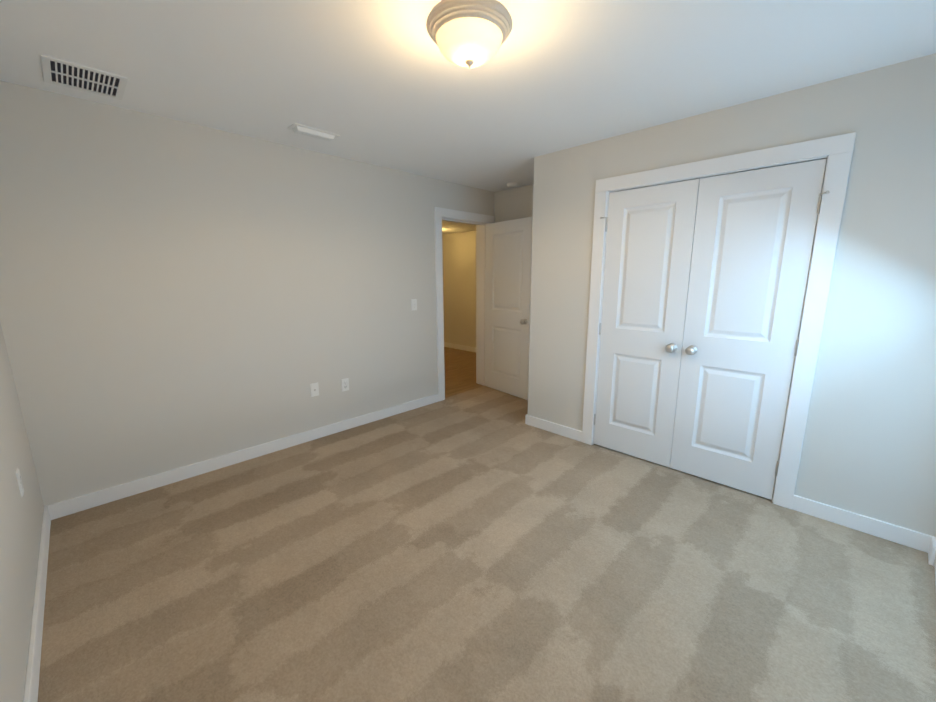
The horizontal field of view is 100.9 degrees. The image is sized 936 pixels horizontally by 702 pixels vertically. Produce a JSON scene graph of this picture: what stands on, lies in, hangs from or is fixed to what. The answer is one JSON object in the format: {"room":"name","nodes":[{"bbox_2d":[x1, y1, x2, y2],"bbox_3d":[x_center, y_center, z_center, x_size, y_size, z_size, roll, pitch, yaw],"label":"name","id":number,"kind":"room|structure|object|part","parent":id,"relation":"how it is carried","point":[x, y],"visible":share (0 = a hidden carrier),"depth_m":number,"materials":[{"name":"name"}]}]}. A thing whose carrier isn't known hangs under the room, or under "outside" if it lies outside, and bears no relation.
{"room":"empty bedroom","nodes":[
{"label":"empty bedroom","id":0,"kind":"room"},
{"bbox_2d":[0,323,43,701],"bbox_3d":[-1.238,0.080,0.754,3.726,2.420,0.120,10,15,44],"label":"wall","id":1,"kind":"structure","parent":0,"point":[21,519],"depth_m":1.58,"materials":[{"name":"white paint"}]},
{"bbox_2d":[15,468,23,496],"bbox_3d":[-2.068,0.606,1.785,0.072,0.118,0.008,10,15,44],"label":"electrical outlet plate","id":2,"kind":"object","parent":1,"relation":"attached to","point":[19,481],"visible":1,"depth_m":1.77,"materials":[{"name":"white plastic"}]},
{"bbox_2d":[23,503,58,701],"bbox_3d":[-1.186,1.209,1.034,3.711,0.095,0.028,10,15,44],"label":"baseboard","id":3,"kind":"structure","parent":1,"relation":"attached to","point":[35,645],"depth_m":1.59,"materials":[{"name":"white paint"}]},
{"bbox_2d":[0,80,493,505],"bbox_3d":[-0.661,-0.570,4.067,0.190,2.420,5.740,10,15,44],"label":"wall","id":4,"kind":"structure","parent":0,"point":[174,294],"depth_m":2.67,"materials":[{"name":"white paint"}]},
{"bbox_2d":[55,394,438,517],"bbox_3d":[-1.415,0.751,3.388,0.018,0.095,3.064,10,15,44],"label":"baseboard","id":5,"kind":"structure","parent":4,"relation":"attached to","point":[87,501],"depth_m":2.92,"materials":[{"name":"white paint"}]},
{"bbox_2d":[310,382,318,396],"bbox_3d":[-1.341,0.341,3.387,0.017,0.118,0.072,10,15,44],"label":"outlet plate","id":6,"kind":"object","parent":4,"relation":"attached to","point":[314,388],"visible":1,"depth_m":3.38,"materials":[{"name":"white plastic"}]},
{"bbox_2d":[341,378,348,391],"bbox_3d":[-1.141,0.314,3.595,0.008,0.118,0.072,10,15,44],"label":"electrical outlet plate","id":7,"kind":"object","parent":4,"relation":"attached to","point":[345,384],"visible":1,"depth_m":3.59,"materials":[{"name":"white plastic"}]},
{"bbox_2d":[411,299,416,310],"bbox_3d":[-0.557,-0.483,4.037,0.022,0.118,0.072,10,15,44],"label":"light switch","id":8,"kind":"object","parent":4,"relation":"attached to","point":[413,304],"visible":1,"depth_m":4.04,"materials":[{"name":"white plastic"}]},
{"bbox_2d":[434,207,494,400],"bbox_3d":[-0.084,-0.546,4.667,0.226,2.137,0.954,10,15,44],"label":"door frame","id":9,"kind":"structure","parent":4,"relation":"attached to","point":[439,213],"depth_m":4.51,"materials":[{"name":"white paint"}]},
{"bbox_2d":[485,216,532,399],"bbox_3d":[0.448,-0.479,4.548,0.753,2.022,0.212,10,15,44],"label":"entry door","id":10,"kind":"structure","parent":4,"relation":"in","point":[508,266],"depth_m":4.52,"materials":[{"name":"white paint"}]},
{"bbox_2d":[442,231,475,346],"bbox_3d":[0.207,-1.166,7.098,2.910,2.420,0.120,10,15,44],"label":"wall","id":11,"kind":"structure","parent":0,"point":[459,278],"depth_m":7.36,"materials":[{"name":"white paint"}]},
{"bbox_2d":[444,342,475,351],"bbox_3d":[0.175,-0.014,7.263,2.880,0.095,0.018,10,15,44],"label":"baseboard","id":12,"kind":"structure","parent":11,"relation":"attached to","point":[456,346],"depth_m":7.58,"materials":[{"name":"white paint"}]},
{"bbox_2d":[442,221,475,234],"bbox_3d":[-0.936,-2.089,5.829,3.030,0.310,3.240,10,15,44],"label":"ceiling","id":13,"kind":"structure","parent":0,"point":[450,227],"depth_m":6.42,"materials":[{"name":"white paint"}]},
{"bbox_2d":[444,347,482,397],"bbox_3d":[-0.867,0.272,6.232,3.190,0.060,3.240,10,15,44],"label":"floor","id":14,"kind":"structure","parent":0,"point":[460,370],"depth_m":5.86,"materials":[{"name":"brown wood"}]},
{"bbox_2d":[0,0,935,191],"bbox_3d":[0.198,-1.454,1.997,4.036,0.100,4.300,10,15,44],"label":"ceiling","id":15,"kind":"structure","parent":0,"point":[385,83],"depth_m":1.85,"materials":[{"name":"white paint"}]},
{"bbox_2d":[41,54,127,99],"bbox_3d":[-1.950,-1.384,1.971,0.340,0.007,0.300,10,15,44],"label":"ceiling vent","id":16,"kind":"object","parent":15,"relation":"in","point":[60,72],"visible":0.98,"depth_m":1.95,"materials":[{"name":"white plastic"}]},
{"bbox_2d":[287,123,339,140],"bbox_3d":[-1.079,-1.520,2.708,0.130,0.030,0.320,10,15,44],"label":"ceiling vent","id":17,"kind":"object","parent":15,"relation":"in","point":[310,132],"visible":1,"depth_m":2.67,"materials":[{"name":"white plastic"}]},
{"bbox_2d":[426,0,511,68],"bbox_3d":[0.005,-1.221,1.535,0.338,0.179,0.338,10,15,44],"label":"lamp","id":18,"kind":"object","parent":15,"relation":"attached to","point":[469,34],"visible":1,"depth_m":1.45,"materials":[{"name":"brushed nickel metal"},{"name":"frosted glass"}]},
{"bbox_3d":[0.005,-1.203,1.538,0.260,0.091,0.260,10,15,44],"label":"lamp shade","id":19,"kind":"part","parent":18,"relation":"part of","materials":[{"name":"white glass"}]},
{"bbox_2d":[507,182,517,187],"bbox_3d":[0.493,-1.828,4.273,0.128,0.041,0.128,10,15,44],"label":"smoke detector","id":20,"kind":"object","parent":15,"relation":"attached to","point":[512,185],"visible":1,"depth_m":4.23,"materials":[{"name":"white plastic"}]},
{"bbox_2d":[38,386,935,701],"bbox_3d":[0.267,1.010,2.420,3.876,0.060,4.300,10,15,44],"label":"floor carpet","id":21,"kind":"object","parent":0,"point":[484,544],"visible":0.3,"depth_m":1.81,"materials":[{"name":"beige carpet"}]},
{"bbox_2d":[494,184,533,222],"bbox_3d":[1.738,-0.497,3.632,3.846,2.420,0.120,10,15,44],"label":"wall","id":22,"kind":"structure","parent":0,"point":[513,203],"depth_m":4.51,"materials":[{"name":"white paint"}]},
{"bbox_2d":[528,53,935,536],"bbox_3d":[1.531,-0.315,2.701,2.569,2.420,0.120,10,15,44],"label":"wall","id":23,"kind":"structure","parent":0,"point":[869,445],"depth_m":2.10,"materials":[{"name":"white paint"}]},
{"bbox_2d":[525,414,581,441],"bbox_3d":[0.786,0.706,3.559,0.587,0.095,0.017,10,15,44],"label":"baseboard","id":24,"kind":"structure","parent":23,"relation":"attached to","point":[549,426],"depth_m":3.54,"materials":[{"name":"white paint"}]},
{"bbox_2d":[594,179,699,467],"bbox_3d":[1.258,-0.161,2.900,0.642,2.022,0.106,10,15,44],"label":"closet door","id":25,"kind":"structure","parent":23,"relation":"in","point":[649,230],"depth_m":2.87,"materials":[{"name":"white paint"}]},
{"bbox_2d":[582,132,855,508],"bbox_3d":[1.540,-0.136,2.727,1.260,2.060,0.120,10,15,44],"label":"door frame","id":26,"kind":"structure","parent":23,"relation":"attached to","point":[788,163],"depth_m":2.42,"materials":[{"name":"white paint"}]},
{"bbox_2d":[670,159,828,499],"bbox_3d":[1.718,-0.077,2.455,0.642,2.022,0.106,10,15,44],"label":"closet door","id":27,"kind":"structure","parent":23,"relation":"in","point":[754,236],"depth_m":2.45,"materials":[{"name":"white paint"}]},
{"bbox_2d":[792,495,935,561],"bbox_3d":[2.201,0.967,2.185,0.567,0.095,0.018,10,15,44],"label":"baseboard","id":28,"kind":"structure","parent":23,"relation":"attached to","point":[891,532],"depth_m":2.15,"materials":[{"name":"white paint"}]}
]}

